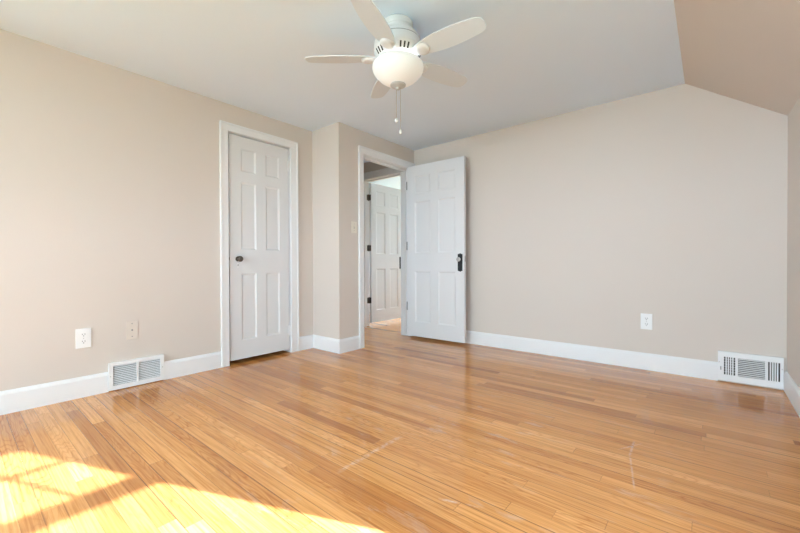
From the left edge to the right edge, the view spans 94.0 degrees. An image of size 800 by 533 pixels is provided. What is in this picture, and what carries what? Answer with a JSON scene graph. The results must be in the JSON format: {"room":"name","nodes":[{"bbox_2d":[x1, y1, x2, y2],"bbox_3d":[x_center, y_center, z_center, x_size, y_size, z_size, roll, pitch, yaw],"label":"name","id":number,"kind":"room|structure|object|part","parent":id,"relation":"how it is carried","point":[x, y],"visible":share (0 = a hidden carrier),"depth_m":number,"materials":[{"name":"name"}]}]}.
{"room":"empty bedroom","nodes":[
{"label":"empty bedroom","id":0,"kind":"room"},
{"bbox_2d":[0,29,312,390],"bbox_3d":[-2.830,-0.268,1.903,0.140,2.350,5.723,0,1,40],"label":"wall","id":1,"kind":"structure","parent":0,"point":[110,175],"depth_m":2.67,"materials":[{"name":"beige paint"}]},
{"bbox_2d":[0,372,108,414],"bbox_3d":[-3.343,0.844,1.167,0.015,0.142,3.916,0,1,40],"label":"baseboard","id":2,"kind":"structure","parent":1,"relation":"attached to","point":[34,396],"depth_m":2.44,"materials":[{"name":"white paint"}]},
{"bbox_2d":[75,328,90,348],"bbox_3d":[-2.182,0.495,2.570,0.009,0.134,0.084,0,1,40],"label":"outlet","id":3,"kind":"object","parent":1,"relation":"attached to","point":[82,336],"visible":1,"depth_m":2.57,"materials":[{"name":"white plastic"}]},
{"bbox_2d":[126,321,137,339],"bbox_3d":[-2.002,0.476,2.786,0.012,0.136,0.074,0,1,40],"label":"jack plate","id":4,"kind":"object","parent":1,"relation":"attached to","point":[131,326],"visible":1,"depth_m":2.78,"materials":[{"name":"beige plastic"}]},
{"bbox_2d":[108,354,163,390],"bbox_3d":[-1.978,0.793,2.807,0.024,0.197,0.350,0,1,40],"label":"air vent","id":5,"kind":"object","parent":1,"relation":"in","point":[133,372],"visible":1,"depth_m":2.80,"materials":[{"name":"white metal"}]},
{"bbox_2d":[164,351,221,379],"bbox_3d":[-1.724,0.823,3.120,0.015,0.142,0.454,0,1,40],"label":"baseboard","id":6,"kind":"structure","parent":1,"relation":"attached to","point":[205,362],"depth_m":3.10,"materials":[{"name":"white paint"}]},
{"bbox_2d":[219,120,298,367],"bbox_3d":[-1.385,-0.206,3.642,0.182,2.189,0.808,0,1,40],"label":"door frame","id":7,"kind":"structure","parent":1,"relation":"attached to","point":[225,127],"depth_m":3.53,"materials":[{"name":"white paint"}]},
{"bbox_2d":[228,133,290,360],"bbox_3d":[-1.324,-0.174,3.594,0.095,2.054,0.642,0,1,40],"label":"door","id":8,"kind":"structure","parent":1,"relation":"in","point":[258,172],"depth_m":3.57,"materials":[{"name":"white paint"}]},
{"bbox_2d":[299,335,312,350],"bbox_3d":[-1.003,0.814,3.989,0.015,0.142,0.199,0,1,40],"label":"baseboard","id":9,"kind":"structure","parent":1,"relation":"attached to","point":[305,342],"depth_m":3.97,"materials":[{"name":"white paint"}]},
{"bbox_2d":[312,122,347,338],"bbox_3d":[-0.800,-0.291,4.015,0.570,2.350,0.120,0,1,40],"label":"wall","id":10,"kind":"structure","parent":0,"point":[329,143],"depth_m":3.87,"materials":[{"name":"beige paint"}]},
{"bbox_2d":[313,334,340,353],"bbox_3d":[-0.779,0.813,3.922,0.445,0.142,0.015,0,1,40],"label":"baseboard","id":11,"kind":"structure","parent":10,"relation":"attached to","point":[319,342],"depth_m":3.90,"materials":[{"name":"white paint"}]},
{"bbox_2d":[0,0,684,162],"bbox_3d":[-1.925,-1.506,1.866,5.048,0.120,7.121,0,1,40],"label":"ceiling","id":12,"kind":"structure","parent":0,"point":[533,60],"depth_m":2.54,"materials":[{"name":"white paint"}]},
{"bbox_2d":[305,0,485,133],"bbox_3d":[0.021,-1.124,2.215,1.031,0.663,1.063,0,1,40],"label":"ceiling fan","id":13,"kind":"object","parent":12,"relation":"hanging from","point":[397,63],"visible":1,"depth_m":2.12,"materials":[{"name":"white metal"}]},
{"bbox_3d":[-0.343,-1.245,2.239,0.450,0.006,0.134,0,12,1],"label":"blade","id":14,"kind":"part","parent":13,"relation":"part of","materials":[{"name":"white wood"}]},
{"bbox_3d":[-0.120,-1.243,1.921,0.134,0.006,0.450,13,5,18],"label":"blade","id":15,"kind":"part","parent":13,"relation":"part of","materials":[{"name":"white wood"}]},
{"bbox_3d":[-0.109,-1.248,2.549,0.134,0.006,0.450,-13,4,-17],"label":"blade","id":16,"kind":"part","parent":13,"relation":"part of","materials":[{"name":"white wood"}]},
{"bbox_3d":[-0.012,-1.150,2.234,0.306,0.124,0.306,0,1,40],"label":"lamp shade","id":17,"kind":"part","parent":13,"relation":"part of","materials":[{"name":"white glass"}]},
{"bbox_3d":[0.003,-0.941,2.234,0.004,0.266,0.004,0,1,40],"label":"pull chain","id":18,"kind":"part","parent":13,"relation":"part of","materials":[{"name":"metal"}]},
{"bbox_3d":[0.258,-1.248,2.423,0.450,0.006,0.134,-1,-11,-35],"label":"blade","id":19,"kind":"part","parent":13,"relation":"part of","materials":[{"name":"white wood"}]},
{"bbox_3d":[0.251,-1.245,2.035,0.450,0.006,0.134,0,-11,37],"label":"blade","id":20,"kind":"part","parent":13,"relation":"part of","materials":[{"name":"white wood"}]},
{"bbox_2d":[369,253,369,311],"bbox_3d":[-0.430,-0.318,7.378,0.120,2.350,2.984,0,1,40],"label":"wall","id":21,"kind":"structure","parent":0,"point":[369,253],"depth_m":7.10,"materials":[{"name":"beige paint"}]},
{"bbox_2d":[347,125,413,337],"bbox_3d":[-0.231,-0.296,4.361,0.135,2.350,1.138,0,1,40],"label":"wall","id":22,"kind":"structure","parent":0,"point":[355,137],"depth_m":3.96,"materials":[{"name":"beige paint"}]},
{"bbox_2d":[340,336,359,352],"bbox_3d":[-0.522,0.813,3.895,0.015,0.142,0.271,0,1,40],"label":"baseboard","id":23,"kind":"structure","parent":22,"relation":"attached to","point":[351,343],"depth_m":3.89,"materials":[{"name":"white paint"}]},
{"bbox_2d":[351,221,356,232],"bbox_3d":[-0.482,-0.415,3.938,0.018,0.120,0.076,0,1,40],"label":"light switch","id":24,"kind":"object","parent":22,"relation":"attached to","point":[353,224],"visible":1,"depth_m":3.93,"materials":[{"name":"beige plastic"}]},
{"bbox_2d":[358,145,414,348],"bbox_3d":[-0.471,-0.224,4.753,1.054,2.201,1.147,0,1,40],"label":"door frame","id":25,"kind":"structure","parent":22,"relation":"attached to","point":[363,151],"depth_m":4.72,"materials":[{"name":"white paint"}]},
{"bbox_2d":[406,156,465,342],"bbox_3d":[0.412,-0.187,4.378,0.807,2.070,0.148,0,1,38],"label":"door","id":26,"kind":"structure","parent":22,"relation":"in","point":[436,191],"depth_m":4.34,"materials":[{"name":"white paint"}]},
{"bbox_3d":[0.668,-0.045,4.151,0.046,0.172,0.002,0,1,38],"label":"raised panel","id":27,"kind":"part","parent":26,"relation":"part of","materials":[{"name":"black metal"}]},
{"bbox_2d":[367,183,400,322],"bbox_3d":[-0.217,-0.202,5.723,0.140,2.048,0.770,0,1,40],"label":"door","id":28,"kind":"structure","parent":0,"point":[384,247],"depth_m":5.67,"materials":[{"name":"white paint"}]},
{"bbox_2d":[369,176,400,189],"bbox_3d":[0.759,-1.550,6.379,3.220,0.120,2.984,0,1,40],"label":"ceiling","id":29,"kind":"structure","parent":0,"point":[395,182],"depth_m":6.61,"materials":[{"name":"white paint"}]},
{"bbox_2d":[0,312,799,532],"bbox_3d":[-0.612,0.952,2.895,5.766,0.120,10.340,0,1,40],"label":"floor","id":30,"kind":"structure","parent":0,"point":[397,433],"depth_m":1.82,"materials":[{"name":"brown wood"}]},
{"bbox_2d":[364,84,787,389],"bbox_3d":[0.517,-0.360,4.567,6.166,2.470,0.135,0,1,40],"label":"wall","id":31,"kind":"structure","parent":0,"point":[669,204],"depth_m":3.22,"materials":[{"name":"beige paint"}]},
{"bbox_2d":[466,330,717,380],"bbox_3d":[1.330,0.806,3.808,2.919,0.142,0.015,0,1,40],"label":"baseboard","id":32,"kind":"structure","parent":31,"relation":"attached to","point":[704,369],"depth_m":3.37,"materials":[{"name":"white paint"}]},
{"bbox_2d":[641,313,651,329],"bbox_3d":[2.097,0.468,3.172,0.084,0.134,0.009,0,1,40],"label":"outlet","id":33,"kind":"object","parent":31,"relation":"attached to","point":[646,319],"visible":1,"depth_m":3.17,"materials":[{"name":"white plastic"}]},
{"bbox_2d":[718,350,783,388],"bbox_3d":[2.585,0.759,2.758,0.355,0.220,0.028,0,1,40],"label":"air vent","id":34,"kind":"object","parent":31,"relation":"in","point":[761,370],"visible":1,"depth_m":2.75,"materials":[{"name":"white metal"}]},
{"bbox_2d":[674,0,799,115],"bbox_3d":[0.296,-1.118,0.029,0.718,0.884,7.121,0,1,40],"label":"ceiling","id":35,"kind":"structure","parent":0,"point":[747,51],"depth_m":2.13,"materials":[{"name":"beige paint"}]},
{"bbox_2d":[787,97,799,387],"bbox_3d":[0.567,-0.068,-0.093,0.140,1.956,6.981,0,1,40],"label":"wall","id":36,"kind":"structure","parent":0,"point":[793,192],"depth_m":2.44,"materials":[{"name":"beige paint"}]},
{"bbox_2d":[784,371,799,416],"bbox_3d":[0.511,0.839,-0.037,0.015,0.142,6.981,0,1,40],"label":"baseboard","id":37,"kind":"structure","parent":36,"relation":"attached to","point":[791,389],"depth_m":2.38,"materials":[{"name":"white paint"}]}
]}

